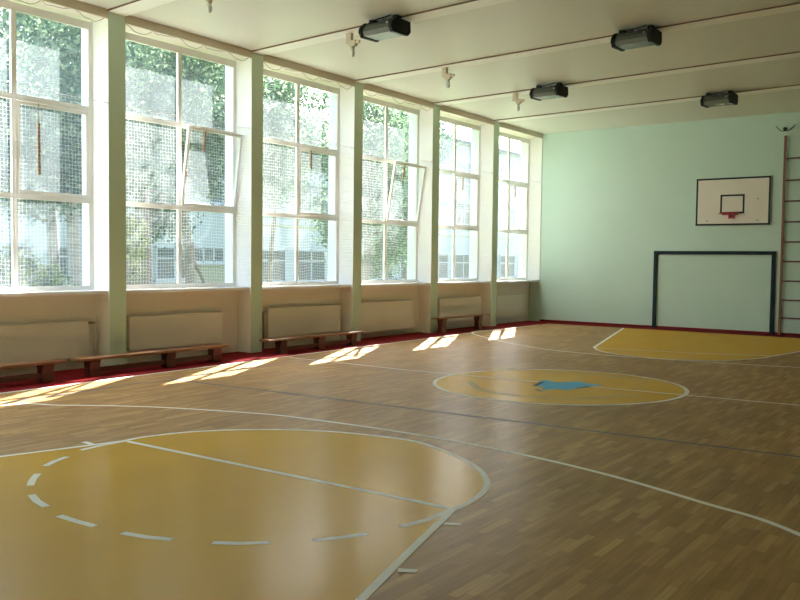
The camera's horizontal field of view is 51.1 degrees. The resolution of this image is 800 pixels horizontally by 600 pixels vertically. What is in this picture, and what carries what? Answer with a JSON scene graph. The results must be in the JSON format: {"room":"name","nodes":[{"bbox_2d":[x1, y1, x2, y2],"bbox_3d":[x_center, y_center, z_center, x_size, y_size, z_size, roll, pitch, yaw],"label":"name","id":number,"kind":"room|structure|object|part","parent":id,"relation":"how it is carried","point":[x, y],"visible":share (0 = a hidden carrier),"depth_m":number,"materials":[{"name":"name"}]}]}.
{"room":"sports hall","nodes":[
{"label":"sports hall","id":0,"kind":"room"},
{"bbox_2d":[94,12,125,366],"bbox_3d":[-4.565,-1.704,13.212,0.353,5.536,0.310,3,3,36],"label":"pillar","id":1,"kind":"structure","parent":0,"point":[110,73],"depth_m":13.10,"materials":[{"name":"green paint"}]},
{"bbox_2d":[126,104,249,299],"bbox_3d":[-3.552,-1.573,14.335,0.043,3.109,2.701,3,3,36],"label":"safety net","id":2,"kind":"object","parent":1,"relation":"hanging from","point":[192,190],"visible":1,"depth_m":14.16,"materials":[{"name":"fabric"}]},
{"bbox_3d":[-3.526,-3.093,14.265,0.019,0.006,2.692,3,3,36],"label":"cord","id":3,"kind":"part","parent":2,"relation":"part of","materials":[{"name":"fabric"}]},
{"bbox_2d":[238,53,262,352],"bbox_3d":[-2.793,-1.794,15.631,0.353,5.536,0.290,3,3,36],"label":"pillar","id":4,"kind":"structure","parent":0,"point":[250,71],"depth_m":15.52,"materials":[{"name":"green paint"}]},
{"bbox_2d":[0,0,536,376],"bbox_3d":[-3.082,-1.794,15.563,0.688,5.536,23.600,3,3,36],"label":"wall","id":5,"kind":"structure","parent":0,"point":[68,310],"depth_m":15.70,"materials":[{"name":"beige paint"}]},
{"bbox_2d":[0,0,107,296],"bbox_3d":[-5.489,-2.175,12.029,0.423,4.235,2.660,3,3,36],"label":"window","id":6,"kind":"structure","parent":5,"relation":"in","point":[13,7],"depth_m":12.45,"materials":[{"name":"white plastic"}]},
{"bbox_3d":[-5.362,-2.386,12.435,0.026,1.050,0.044,3,3,36],"label":"wooden pull","id":7,"kind":"part","parent":6,"relation":"part of","materials":[{"name":"wood"}]},
{"bbox_3d":[-5.241,-2.252,12.671,0.040,1.336,1.170,3,3,36],"label":"sash","id":8,"kind":"part","parent":6,"relation":"part of","materials":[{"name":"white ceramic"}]},
{"bbox_2d":[19,0,103,21],"bbox_3d":[-5.305,-4.244,11.818,0.011,0.112,2.604,3,3,36],"label":"cable","id":9,"kind":"object","parent":5,"relation":"attached to","point":[19,0],"visible":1,"depth_m":12.25,"materials":[{"name":"plastic"}]},
{"bbox_2d":[40,0,108,18],"bbox_3d":[-5.273,-4.350,11.790,0.037,0.136,2.660,3,3,36],"label":"trim","id":10,"kind":"structure","parent":5,"relation":"attached to","point":[80,6],"depth_m":12.49,"materials":[{"name":"beige paint"}]},
{"bbox_2d":[126,24,247,60],"bbox_3d":[-3.539,-4.334,14.229,0.011,0.112,2.644,3,3,36],"label":"cable","id":11,"kind":"object","parent":5,"relation":"attached to","point":[126,24],"visible":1,"depth_m":14.08,"materials":[{"name":"plastic"}]},
{"bbox_2d":[125,32,249,293],"bbox_3d":[-3.723,-2.265,14.440,0.423,4.235,2.700,3,3,36],"label":"window","id":12,"kind":"structure","parent":5,"relation":"in","point":[179,50],"depth_m":14.61,"materials":[{"name":"white plastic"}]},
{"bbox_3d":[-3.432,-2.805,14.704,0.026,0.400,0.044,13,9,35],"label":"wooden pull","id":13,"kind":"part","parent":12,"relation":"part of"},
{"bbox_3d":[-3.366,-2.346,15.015,0.050,1.368,1.254,13,9,35],"label":"sash","id":14,"kind":"part","parent":12,"relation":"part of","materials":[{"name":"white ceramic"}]},
{"bbox_2d":[125,16,251,57],"bbox_3d":[-3.507,-4.440,14.201,0.037,0.136,2.700,3,3,36],"label":"trim","id":15,"kind":"structure","parent":5,"relation":"attached to","point":[130,20],"depth_m":14.06,"materials":[{"name":"beige paint"}]},
{"bbox_2d":[262,68,351,289],"bbox_3d":[-1.966,-2.355,16.839,0.423,4.235,2.670,3,3,36],"label":"window","id":16,"kind":"structure","parent":5,"relation":"in","point":[298,81],"depth_m":17.04,"materials":[{"name":"white plastic"}]},
{"bbox_3d":[-1.834,-2.891,17.231,0.026,0.400,0.044,3,3,36],"label":"wooden pull","id":17,"kind":"part","parent":16,"relation":"part of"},
{"bbox_3d":[-1.717,-2.432,17.483,0.040,1.336,1.175,3,3,36],"label":"sash","id":18,"kind":"part","parent":16,"relation":"part of","materials":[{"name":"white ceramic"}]},
{"bbox_2d":[262,130,352,294],"bbox_3d":[-1.795,-1.662,16.734,0.043,3.109,2.671,3,3,36],"label":"safety net","id":19,"kind":"object","parent":5,"relation":"attached to","point":[270,227],"visible":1,"depth_m":16.68,"materials":[{"name":"fabric"}]},
{"bbox_2d":[265,63,351,89],"bbox_3d":[-1.782,-4.424,16.628,0.011,0.112,2.614,3,3,36],"label":"cable","id":20,"kind":"object","parent":5,"relation":"attached to","point":[265,63],"visible":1,"depth_m":16.58,"materials":[{"name":"plastic"}]},
{"bbox_2d":[263,55,354,86],"bbox_3d":[-1.750,-4.529,16.600,0.037,0.136,2.670,3,3,36],"label":"trim","id":21,"kind":"structure","parent":5,"relation":"attached to","point":[266,58],"depth_m":16.48,"materials":[{"name":"beige paint"}]},
{"bbox_2d":[361,95,429,286],"bbox_3d":[-0.215,-2.445,19.230,0.423,4.235,2.680,3,3,36],"label":"window","id":22,"kind":"structure","parent":5,"relation":"in","point":[368,99],"depth_m":19.41,"materials":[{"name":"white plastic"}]},
{"bbox_3d":[0.148,-2.522,19.794,0.050,1.368,1.244,14,10,35],"label":"sash","id":23,"kind":"part","parent":22,"relation":"part of","materials":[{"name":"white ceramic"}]},
{"bbox_2d":[361,149,431,291],"bbox_3d":[-0.043,-1.751,19.125,0.044,3.109,2.681,3,3,36],"label":"safety net","id":24,"kind":"object","parent":5,"relation":"attached to","point":[427,266],"visible":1,"depth_m":19.12,"materials":[{"name":"fabric"}]},
{"bbox_2d":[364,90,430,110],"bbox_3d":[-0.031,-4.513,19.019,0.011,0.112,2.624,3,3,36],"label":"cable","id":25,"kind":"object","parent":5,"relation":"attached to","point":[364,90],"visible":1,"depth_m":18.98,"materials":[{"name":"plastic"}]},
{"bbox_2d":[363,84,433,108],"bbox_3d":[0.001,-4.619,18.991,0.037,0.136,2.680,3,3,36],"label":"trim","id":26,"kind":"structure","parent":5,"relation":"attached to","point":[368,87],"depth_m":18.89,"materials":[{"name":"beige paint"}]},
{"bbox_2d":[437,297,480,321],"bbox_3d":[1.516,0.339,21.837,0.144,0.802,2.164,3,3,36],"label":"radiator","id":27,"kind":"object","parent":5,"relation":"attached to","point":[462,305],"visible":0.93,"depth_m":21.72,"materials":[{"name":"beige metal"}]},
{"bbox_2d":[438,116,489,284],"bbox_3d":[1.525,-2.533,21.605,0.423,4.235,2.610,3,3,36],"label":"window","id":28,"kind":"structure","parent":5,"relation":"in","point":[454,122],"depth_m":21.88,"materials":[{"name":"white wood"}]},
{"bbox_3d":[1.764,-2.610,22.236,0.040,1.336,1.146,3,3,36],"label":"sash","id":29,"kind":"part","parent":28,"relation":"part of","materials":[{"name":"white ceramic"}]},
{"bbox_2d":[438,162,492,288],"bbox_3d":[1.695,-1.838,21.500,0.043,3.113,2.611,3,3,36],"label":"safety net","id":30,"kind":"object","parent":5,"relation":"attached to","point":[470,268],"visible":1,"depth_m":21.45,"materials":[{"name":"fabric"}]},
{"bbox_2d":[440,105,493,124],"bbox_3d":[1.740,-4.708,21.366,0.037,0.136,2.610,3,3,36],"label":"trim","id":31,"kind":"structure","parent":5,"relation":"attached to","point":[443,108],"depth_m":21.27,"materials":[{"name":"beige paint"}]},
{"bbox_2d":[496,294,522,318],"bbox_3d":[3.069,0.259,23.958,0.144,0.802,1.664,3,3,36],"label":"radiator","id":32,"kind":"object","parent":5,"relation":"attached to","point":[506,305],"visible":0.87,"depth_m":23.90,"materials":[{"name":"beige metal"}]},
{"bbox_2d":[497,131,537,282],"bbox_3d":[3.225,-2.620,23.927,0.423,4.235,2.549,3,3,36],"label":"window","id":33,"kind":"structure","parent":5,"relation":"in","point":[501,134],"depth_m":24.16,"materials":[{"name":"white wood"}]},
{"bbox_3d":[3.456,-2.696,24.546,0.040,1.336,1.116,3,3,36],"label":"sash","id":34,"kind":"part","parent":33,"relation":"part of","materials":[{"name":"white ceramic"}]},
{"bbox_2d":[497,174,540,285],"bbox_3d":[3.396,-1.926,23.822,0.043,3.112,2.550,3,3,36],"label":"safety net","id":35,"kind":"object","parent":5,"relation":"attached to","point":[499,231],"visible":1,"depth_m":23.77,"materials":[{"name":"fabric"}]},
{"bbox_2d":[500,122,542,138],"bbox_3d":[3.441,-4.795,23.688,0.037,0.136,2.549,3,3,36],"label":"trim","id":36,"kind":"structure","parent":5,"relation":"attached to","point":[502,125],"depth_m":23.64,"materials":[{"name":"beige paint"}]},
{"bbox_2d":[518,138,542,279],"bbox_3d":[3.895,-2.706,25.034,0.713,4.210,0.030,3,3,36],"label":"trim corner reveal","id":37,"kind":"structure","parent":5,"relation":"attached to","point":[536,144],"depth_m":24.98,"materials":[{"name":"white paint"}]},
{"bbox_2d":[340,82,362,340],"bbox_3d":[-1.045,-1.883,18.018,0.353,5.536,0.290,3,3,36],"label":"pillar","id":38,"kind":"structure","parent":0,"point":[352,98],"depth_m":17.90,"materials":[{"name":"green paint"}]},
{"bbox_2d":[0,320,799,599],"bbox_3d":[2.025,1.302,11.939,13.430,0.203,24.000,3,3,36],"label":"floor","id":39,"kind":"structure","parent":0,"point":[521,460],"depth_m":6.95,"materials":[{"name":"brown wood"}]},
{"bbox_2d":[0,359,66,382],"bbox_3d":[-5.685,1.029,10.656,0.240,0.285,3.040,3,3,36],"label":"bench","id":40,"kind":"object","parent":39,"relation":"on","point":[45,368],"visible":1,"depth_m":11.54,"materials":[{"name":"red wood"}]},
{"bbox_3d":[-5.684,0.906,10.650,0.240,0.038,3.040,3,3,36],"label":"seat","id":41,"kind":"part","parent":40,"relation":"part of","materials":[{"name":"red wood"}]},
{"bbox_3d":[-4.941,1.010,11.673,0.198,0.247,0.170,3,3,36],"label":"leg","id":42,"kind":"part","parent":40,"relation":"part of","materials":[{"name":"red wood"}]},
{"bbox_2d":[0,321,95,363],"bbox_3d":[-5.454,0.722,12.321,0.144,0.747,2.217,3,3,36],"label":"radiator","id":43,"kind":"object","parent":39,"relation":"on","point":[53,340],"visible":0.98,"depth_m":12.43,"materials":[{"name":"beige metal"}]},
{"bbox_2d":[0,321,79,325],"bbox_3d":[-5.495,0.357,12.228,0.086,0.010,2.040,3,3,36],"label":"grille","id":44,"kind":"object","parent":43,"relation":"attached to","point":[71,323],"depth_m":12.55,"materials":[{"name":"beige metal"}]},
{"bbox_2d":[70,344,228,375],"bbox_3d":[-3.851,0.939,13.228,0.240,0.272,2.840,3,3,36],"label":"bench","id":45,"kind":"object","parent":39,"relation":"on","point":[92,367],"visible":1,"depth_m":13.12,"materials":[{"name":"red wood"}]},
{"bbox_3d":[-4.525,0.992,12.309,0.198,0.234,0.170,3,3,36],"label":"leg","id":46,"kind":"part","parent":45,"relation":"part of","materials":[{"name":"red wood"}]},
{"bbox_3d":[-3.850,0.822,13.223,0.240,0.038,2.840,3,3,36],"label":"seat","id":47,"kind":"part","parent":45,"relation":"part of","materials":[{"name":"red wood"}]},
{"bbox_3d":[-3.710,0.951,13.422,0.198,0.234,0.170,3,3,36],"label":"leg","id":48,"kind":"part","parent":45,"relation":"part of","materials":[{"name":"red wood"}]},
{"bbox_3d":[-3.143,0.922,14.197,0.198,0.234,0.170,3,3,36],"label":"leg","id":49,"kind":"part","parent":45,"relation":"part of","materials":[{"name":"red wood"}]},
{"bbox_2d":[126,312,222,350],"bbox_3d":[-3.891,0.629,14.455,0.144,0.774,2.114,3,3,36],"label":"radiator","id":50,"kind":"object","parent":39,"relation":"on","point":[187,329],"visible":0.97,"depth_m":14.34,"materials":[{"name":"beige metal"}]},
{"bbox_2d":[127,312,211,316],"bbox_3d":[-3.862,0.247,14.456,0.086,0.010,1.990,3,3,36],"label":"grille","id":51,"kind":"object","parent":50,"relation":"attached to","point":[201,314],"depth_m":14.52,"materials":[{"name":"beige metal"}]},
{"bbox_2d":[262,305,340,348],"bbox_3d":[-1.984,0.525,17.059,0.144,0.787,2.274,3,3,36],"label":"radiator","id":52,"kind":"object","parent":39,"relation":"on","point":[286,321],"visible":1,"depth_m":16.88,"materials":[{"name":"beige metal"}]},
{"bbox_2d":[266,305,328,308],"bbox_3d":[-1.954,0.136,17.060,0.086,0.010,2.150,3,3,36],"label":"grille","id":53,"kind":"object","parent":52,"relation":"attached to","point":[322,306],"depth_m":17.08,"materials":[{"name":"beige metal"}]},
{"bbox_3d":[-1.914,0.417,17.041,0.018,0.560,2.150,3,3,36],"label":"panel","id":54,"kind":"part","parent":52,"relation":"part of","materials":[{"name":"beige metal"}]},
{"bbox_2d":[260,330,362,353],"bbox_3d":[-1.661,0.820,16.320,0.240,0.278,2.740,3,3,36],"label":"bench","id":55,"kind":"object","parent":39,"relation":"on","point":[281,347],"visible":1,"depth_m":16.30,"materials":[{"name":"red wood"}]},
{"bbox_3d":[-2.211,0.867,15.570,0.198,0.240,0.170,3,3,36],"label":"leg","id":56,"kind":"part","parent":55,"relation":"part of","materials":[{"name":"red wood"}]},
{"bbox_3d":[-1.660,0.700,16.314,0.240,0.038,2.740,3,3,36],"label":"seat","id":57,"kind":"part","parent":55,"relation":"part of","materials":[{"name":"red wood"}]},
{"bbox_3d":[-1.585,0.835,16.425,0.198,0.240,0.170,3,3,36],"label":"leg","id":58,"kind":"part","parent":55,"relation":"part of","materials":[{"name":"red wood"}]},
{"bbox_3d":[-0.994,0.804,17.232,0.198,0.240,0.170,3,3,36],"label":"leg","id":59,"kind":"part","parent":55,"relation":"part of","materials":[{"name":"red wood"}]},
{"bbox_2d":[361,300,412,332],"bbox_3d":[-0.383,0.436,19.244,0.144,0.802,2.174,3,3,36],"label":"radiator","id":60,"kind":"object","parent":39,"relation":"on","point":[385,315],"visible":0.8,"depth_m":19.21,"materials":[{"name":"beige metal"}]},
{"bbox_2d":[431,313,490,333],"bbox_3d":[1.562,0.584,21.056,0.240,0.390,2.440,3,3,36],"label":"bench","id":61,"kind":"object","parent":39,"relation":"on","point":[441,321],"visible":1,"depth_m":20.72,"materials":[{"name":"red wood"}]},
{"bbox_3d":[1.019,0.630,20.315,0.198,0.352,0.170,3,3,36],"label":"leg","id":62,"kind":"part","parent":61,"relation":"part of","materials":[{"name":"red wood"}]},
{"bbox_3d":[1.564,0.408,21.047,0.240,0.038,2.440,3,3,36],"label":"seat","id":63,"kind":"part","parent":61,"relation":"part of","materials":[{"name":"red wood"}]},
{"bbox_3d":[2.023,0.579,21.686,0.198,0.352,0.170,3,3,36],"label":"leg","id":64,"kind":"part","parent":61,"relation":"part of","materials":[{"name":"red wood"}]},
{"bbox_2d":[652,251,775,333],"bbox_3d":[8.171,-0.235,21.970,3.097,2.092,0.069,3,3,36],"label":"goal","id":65,"kind":"object","parent":39,"relation":"on","point":[773,253],"visible":1,"depth_m":21.68,"materials":[{"name":"blue paint"}]},
{"bbox_3d":[6.951,-0.244,22.848,0.092,2.000,0.046,3,3,36],"label":"post","id":66,"kind":"part","parent":65,"relation":"part of","materials":[{"name":"metal"}]},
{"bbox_3d":[9.376,-0.134,21.076,0.092,2.000,0.046,3,3,36],"label":"post","id":67,"kind":"part","parent":65,"relation":"part of","materials":[{"name":"metal"}]},
{"bbox_3d":[-6.319,-1.614,10.817,0.353,5.536,0.310,3,3,36],"label":"pillar","id":68,"kind":"structure","parent":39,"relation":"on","visible":0},
{"bbox_2d":[0,83,108,304],"bbox_3d":[-5.317,-1.482,11.924,0.045,3.109,2.661,3,3,36],"label":"safety net","id":69,"kind":"object","parent":68,"relation":"hanging from","point":[55,200],"visible":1,"depth_m":12.25,"materials":[{"name":"fabric"}]},
{"bbox_3d":[-5.286,-3.003,11.850,0.016,0.006,2.652,3,3,36],"label":"cord","id":70,"kind":"part","parent":69,"relation":"part of","materials":[{"name":"fabric"}]},
{"bbox_2d":[418,104,439,332],"bbox_3d":[0.712,-1.973,20.417,0.353,5.536,0.300,3,3,36],"label":"pillar","id":71,"kind":"structure","parent":0,"point":[430,119],"depth_m":20.30,"materials":[{"name":"green paint"}]},
{"bbox_2d":[77,0,799,133],"bbox_3d":[2.093,-4.411,11.676,13.430,0.230,24.000,3,3,36],"label":"ceiling","id":72,"kind":"structure","parent":0,"point":[515,25],"depth_m":14.98,"materials":[{"name":"beige paint"}]},
{"bbox_2d":[205,0,212,12],"bbox_3d":[-2.602,-4.131,11.472,0.305,0.410,0.110,3,3,36],"label":"holder","id":73,"kind":"object","parent":72,"relation":"attached to","point":[209,2],"visible":1,"depth_m":11.44,"materials":[{"name":"beige plastic"}]},
{"bbox_3d":[-2.610,-3.991,11.465,0.080,0.130,0.080,3,3,36],"label":"bulb","id":74,"kind":"part","parent":73,"relation":"part of","materials":[{"name":"clear glass"}]},
{"bbox_2d":[346,33,359,56],"bbox_3d":[-0.773,-4.219,13.850,0.305,0.410,0.110,3,3,36],"label":"holder","id":75,"kind":"object","parent":72,"relation":"attached to","point":[352,43],"visible":1,"depth_m":13.82,"materials":[{"name":"beige plastic"}]},
{"bbox_3d":[-0.839,-4.343,13.918,0.110,0.170,0.070,3,3,36],"label":"plate","id":76,"kind":"part","parent":75,"relation":"part of","materials":[{"name":"beige plastic"}]},
{"bbox_3d":[-0.782,-4.079,13.843,0.080,0.130,0.080,3,3,36],"label":"bulb","id":77,"kind":"part","parent":75,"relation":"part of","materials":[{"name":"clear glass"}]},
{"bbox_3d":[-0.744,-4.237,13.813,0.215,0.100,0.075,3,3,36],"label":"arm","id":78,"kind":"part","parent":75,"relation":"part of","materials":[{"name":"beige plastic"}]},
{"bbox_2d":[358,14,410,41],"bbox_3d":[-0.243,-4.271,13.128,0.660,0.303,0.495,3,3,38],"label":"floodlight","id":79,"kind":"object","parent":72,"relation":"attached to","point":[375,31],"visible":1,"depth_m":13.00,"materials":[{"name":"grey metal"}]},
{"bbox_3d":[-0.245,-4.167,13.131,0.540,0.064,0.439,3,3,38],"label":"glass","id":80,"kind":"part","parent":79,"relation":"part of","materials":[{"name":"glass"}]},
{"bbox_2d":[442,67,454,87],"bbox_3d":[0.939,-4.309,16.239,0.305,0.410,0.110,3,3,36],"label":"holder","id":81,"kind":"object","parent":72,"relation":"attached to","point":[445,74],"visible":1,"depth_m":16.21,"materials":[{"name":"beige plastic"}]},
{"bbox_3d":[0.873,-4.433,16.307,0.110,0.170,0.070,3,3,36],"label":"plate","id":82,"kind":"part","parent":81,"relation":"part of","materials":[{"name":"beige plastic"}]},
{"bbox_3d":[0.968,-4.327,16.201,0.215,0.100,0.075,3,3,36],"label":"arm","id":83,"kind":"part","parent":81,"relation":"part of","materials":[{"name":"beige plastic"}]},
{"bbox_2d":[512,93,524,111],"bbox_3d":[2.641,-4.400,18.647,0.305,0.410,0.110,3,3,36],"label":"holder","id":84,"kind":"object","parent":72,"relation":"attached to","point":[515,99],"visible":1,"depth_m":18.62,"materials":[{"name":"beige plastic"}]},
{"bbox_3d":[2.575,-4.524,18.715,0.110,0.170,0.070,3,3,36],"label":"plate","id":85,"kind":"part","parent":84,"relation":"part of","materials":[{"name":"beige plastic"}]},
{"bbox_3d":[2.670,-4.418,18.610,0.215,0.100,0.075,3,3,36],"label":"arm","id":86,"kind":"part","parent":84,"relation":"part of","materials":[{"name":"beige plastic"}]},
{"bbox_2d":[529,82,567,100],"bbox_3d":[3.170,-4.448,17.839,0.660,0.303,0.495,3,3,38],"label":"floodlight","id":87,"kind":"object","parent":72,"relation":"attached to","point":[538,93],"visible":1,"depth_m":17.71,"materials":[{"name":"grey metal"}]},
{"bbox_3d":[3.168,-4.343,17.842,0.540,0.064,0.439,3,3,38],"label":"glass","id":88,"kind":"part","parent":87,"relation":"part of","materials":[{"name":"glass"}]},
{"bbox_2d":[611,25,661,51],"bbox_3d":[3.817,-4.242,13.529,0.660,0.303,0.495,3,3,38],"label":"floodlight","id":89,"kind":"object","parent":72,"relation":"attached to","point":[623,41],"visible":1,"depth_m":13.40,"materials":[{"name":"grey metal"}]},
{"bbox_3d":[3.814,-4.137,13.532,0.540,0.064,0.439,3,3,38],"label":"glass","id":90,"kind":"part","parent":89,"relation":"part of","materials":[{"name":"glass"}]},
{"bbox_2d":[700,90,737,107],"bbox_3d":[7.027,-4.430,18.438,0.660,0.303,0.495,3,3,38],"label":"floodlight","id":91,"kind":"object","parent":72,"relation":"attached to","point":[710,100],"visible":1,"depth_m":18.31,"materials":[{"name":"grey metal"}]},
{"bbox_3d":[7.025,-4.325,18.441,0.540,0.064,0.439,3,3,38],"label":"glass","id":92,"kind":"part","parent":91,"relation":"part of","materials":[{"name":"glass"}]},
{"bbox_2d":[480,121,499,325],"bbox_3d":[2.430,-2.061,22.764,0.353,5.536,0.300,3,3,36],"label":"pillar","id":93,"kind":"structure","parent":0,"point":[490,133],"depth_m":22.64,"materials":[{"name":"green paint"}]},
{"bbox_2d":[529,111,799,333],"bbox_3d":[9.087,-1.920,21.403,13.430,5.536,0.200,3,3,36],"label":"wall","id":94,"kind":"structure","parent":0,"point":[612,198],"depth_m":22.71,"materials":[{"name":"green paint"}]},
{"bbox_2d":[539,319,799,335],"bbox_3d":[9.204,0.831,21.282,12.497,0.054,0.022,3,3,36],"label":"baseboard","id":95,"kind":"structure","parent":94,"relation":"attached to","point":[687,328],"depth_m":22.57,"materials":[{"name":"red paint"}]},
{"bbox_2d":[695,176,771,225],"bbox_3d":[8.406,-2.530,21.351,1.838,1.225,0.649,3,3,36],"label":"basketball backboard","id":96,"kind":"object","parent":94,"relation":"attached to","point":[734,200],"visible":1,"depth_m":21.52,"materials":[{"name":"white paint"}]},
{"bbox_2d":[778,136,799,334],"bbox_3d":[9.914,-1.583,20.612,0.972,4.945,0.119,3,3,36],"label":"ladder","id":97,"kind":"object","parent":94,"relation":"attached to","point":[785,137],"visible":1,"depth_m":20.80,"materials":[{"name":"brown paint"}]},
{"bbox_3d":[9.525,-1.599,20.859,0.052,4.945,0.060,3,3,36],"label":"rail","id":98,"kind":"part","parent":97,"relation":"part of","materials":[{"name":"brown paint"}]},
{"label":"outside","id":99,"kind":"structure","parent":0,"visible":0},
{"bbox_3d":[-11.924,0.052,49.142,53.000,0.350,100.000,3,3,36],"label":"ground","id":100,"kind":"structure","parent":99,"visible":0},
{"bbox_2d":[0,231,23,286],"bbox_3d":[-8.452,-0.272,15.470,2.625,3.519,2.495,3,3,36],"label":"bush","id":101,"kind":"object","parent":100,"relation":"on","point":[4,271],"visible":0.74,"depth_m":15.78,"materials":[{"name":"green plant"}]},
{"bbox_2d":[0,246,79,291],"bbox_3d":[-7.360,0.185,16.662,1.965,2.513,1.688,1,3,16],"label":"bush","id":102,"kind":"object","parent":100,"relation":"on","point":[42,276],"visible":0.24,"depth_m":16.34,"materials":[{"name":"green plant"}]},
{"bbox_2d":[0,8,193,285],"bbox_3d":[-7.059,-3.363,18.032,4.876,9.473,5.190,1,3,0],"label":"birch tree","id":103,"kind":"object","parent":100,"relation":"on","point":[63,41],"visible":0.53,"depth_m":17.33,"materials":[{"name":"green plant"}]},
{"bbox_2d":[0,26,196,277],"bbox_3d":[-9.100,-3.015,19.804,6.114,8.562,7.988,2,3,18],"label":"leafy tree","id":104,"kind":"object","parent":100,"relation":"on","point":[4,77],"visible":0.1,"depth_m":19.19,"materials":[{"name":"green plant"}]},
{"bbox_2d":[8,80,206,284],"bbox_3d":[-9.072,-3.523,26.631,5.680,8.952,8.191,3,3,41],"label":"leafy tree","id":105,"kind":"object","parent":100,"relation":"on","point":[61,214],"visible":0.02,"depth_m":27.34,"materials":[{"name":"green plant"}]},
{"bbox_2d":[126,214,150,284],"bbox_3d":[-5.984,-0.253,18.252,1.185,3.270,1.548,0,3,-18],"label":"bush","id":106,"kind":"object","parent":100,"relation":"on","point":[133,252],"visible":0.25,"depth_m":18.04,"materials":[{"name":"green plant"}]},
{"bbox_2d":[81,45,224,283],"bbox_3d":[-6.237,-3.499,21.153,5.225,9.474,4.546,-2,3,-40],"label":"leafy tree","id":107,"kind":"object","parent":100,"relation":"on","point":[199,87],"visible":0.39,"depth_m":20.89,"materials":[{"name":"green plant"}]},
{"bbox_2d":[129,48,286,283],"bbox_3d":[-5.746,-3.599,23.373,5.319,9.481,4.882,0,3,-6],"label":"leafy tree","id":108,"kind":"object","parent":100,"relation":"on","point":[192,261],"visible":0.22,"depth_m":23.20,"materials":[{"name":"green plant"}]},
{"bbox_2d":[0,54,520,288],"bbox_3d":[-3.015,-6.013,53.240,8.700,11.700,51.100,3,3,36],"label":"school building","id":109,"kind":"structure","parent":100,"relation":"on","point":[160,267],"depth_m":43.32,"materials":[{"name":"white concrete"}]},
{"bbox_3d":[-14.208,-1.464,31.474,0.025,1.070,0.720,3,3,36],"label":"pane","id":110,"kind":"part","parent":109,"relation":"part of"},
{"bbox_3d":[-13.204,-1.515,32.845,0.025,1.070,0.620,3,3,36],"label":"pane","id":111,"kind":"part","parent":109,"relation":"part of","materials":[{"name":"glass"}]},
{"bbox_3d":[-10.311,-1.618,36.799,0.025,1.320,0.920,3,3,36],"label":"pane","id":112,"kind":"part","parent":109,"relation":"part of","materials":[{"name":"glass"}]},
{"bbox_3d":[-9.756,-1.636,37.557,0.025,1.300,0.240,3,3,36],"label":"pane","id":113,"kind":"part","parent":109,"relation":"part of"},
{"bbox_3d":[-8.874,-2.101,38.736,0.025,0.580,1.770,3,3,36],"label":"pane","id":114,"kind":"part","parent":109,"relation":"part of","materials":[{"name":"glass"}]},
{"bbox_3d":[-8.320,-5.234,39.298,0.025,1.320,1.720,3,3,36],"label":"pane","id":115,"kind":"part","parent":109,"relation":"part of","materials":[{"name":"glass"}]},
{"bbox_3d":[-6.490,-5.252,41.801,0.025,1.370,1.920,3,3,36],"label":"pane","id":116,"kind":"part","parent":109,"relation":"part of","materials":[{"name":"glass"}]},
{"bbox_3d":[-6.532,-1.731,41.964,0.025,1.520,2.120,3,3,36],"label":"pane","id":117,"kind":"part","parent":109,"relation":"part of","materials":[{"name":"glass"}]},
{"bbox_3d":[-4.731,-1.823,44.423,0.025,1.520,2.120,3,3,36],"label":"pane","id":118,"kind":"part","parent":109,"relation":"part of","materials":[{"name":"glass"}]},
{"bbox_3d":[-4.689,-5.344,44.261,0.025,1.370,1.920,3,3,36],"label":"pane","id":119,"kind":"part","parent":109,"relation":"part of","materials":[{"name":"glass"}]},
{"bbox_3d":[-1.128,-2.007,49.342,0.025,1.520,2.120,3,3,36],"label":"pane","id":120,"kind":"part","parent":109,"relation":"part of","materials":[{"name":"glass"}]},
{"bbox_3d":[0.673,-2.099,51.802,0.025,1.520,2.120,3,3,36],"label":"pane","id":121,"kind":"part","parent":109,"relation":"part of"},
{"bbox_3d":[2.474,-2.191,54.261,0.025,1.520,2.120,3,3,36],"label":"pane","id":122,"kind":"part","parent":109,"relation":"part of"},
{"bbox_3d":[2.516,-5.712,54.099,0.025,1.370,1.920,3,3,36],"label":"pane","id":123,"kind":"part","parent":109,"relation":"part of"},
{"bbox_3d":[4.276,-2.283,56.721,0.025,1.520,2.120,3,3,36],"label":"pane","id":124,"kind":"part","parent":109,"relation":"part of","materials":[{"name":"glass"}]},
{"bbox_3d":[4.317,-5.804,56.559,0.025,1.370,1.920,3,3,36],"label":"pane","id":125,"kind":"part","parent":109,"relation":"part of","materials":[{"name":"glass"}]},
{"bbox_3d":[4.350,-8.576,56.431,0.025,1.320,1.920,3,3,36],"label":"pane","id":126,"kind":"part","parent":109,"relation":"part of","materials":[{"name":"glass"}]},
{"bbox_3d":[7.878,-2.467,61.640,0.025,1.520,2.120,3,3,36],"label":"pane","id":127,"kind":"part","parent":109,"relation":"part of","materials":[{"name":"glass"}]},
{"bbox_3d":[7.920,-5.988,61.478,0.025,1.370,1.920,3,3,36],"label":"pane","id":128,"kind":"part","parent":109,"relation":"part of","materials":[{"name":"glass"}]},
{"bbox_3d":[7.953,-8.760,61.350,0.025,1.320,1.920,3,3,36],"label":"pane","id":129,"kind":"part","parent":109,"relation":"part of","materials":[{"name":"glass"}]},
{"bbox_2d":[209,73,328,281],"bbox_3d":[-4.173,-3.759,27.681,5.750,9.450,5.812,0,3,-14],"label":"leafy tree","id":130,"kind":"object","parent":100,"relation":"on","point":[278,124],"visible":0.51,"depth_m":26.94,"materials":[{"name":"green plant"}]},
{"bbox_2d":[292,101,452,279],"bbox_3d":[-0.879,-3.806,31.530,5.677,9.259,6.186,2,3,19],"label":"leafy tree","id":131,"kind":"object","parent":100,"relation":"on","point":[374,140],"visible":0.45,"depth_m":30.74,"materials":[{"name":"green plant"}]},
{"bbox_2d":[362,109,463,279],"bbox_3d":[0.421,-4.166,37.372,4.977,9.473,5.448,1,3,2],"label":"leafy tree","id":132,"kind":"object","parent":100,"relation":"on","point":[442,130],"visible":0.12,"depth_m":37.04,"materials":[{"name":"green plant"}]}
]}

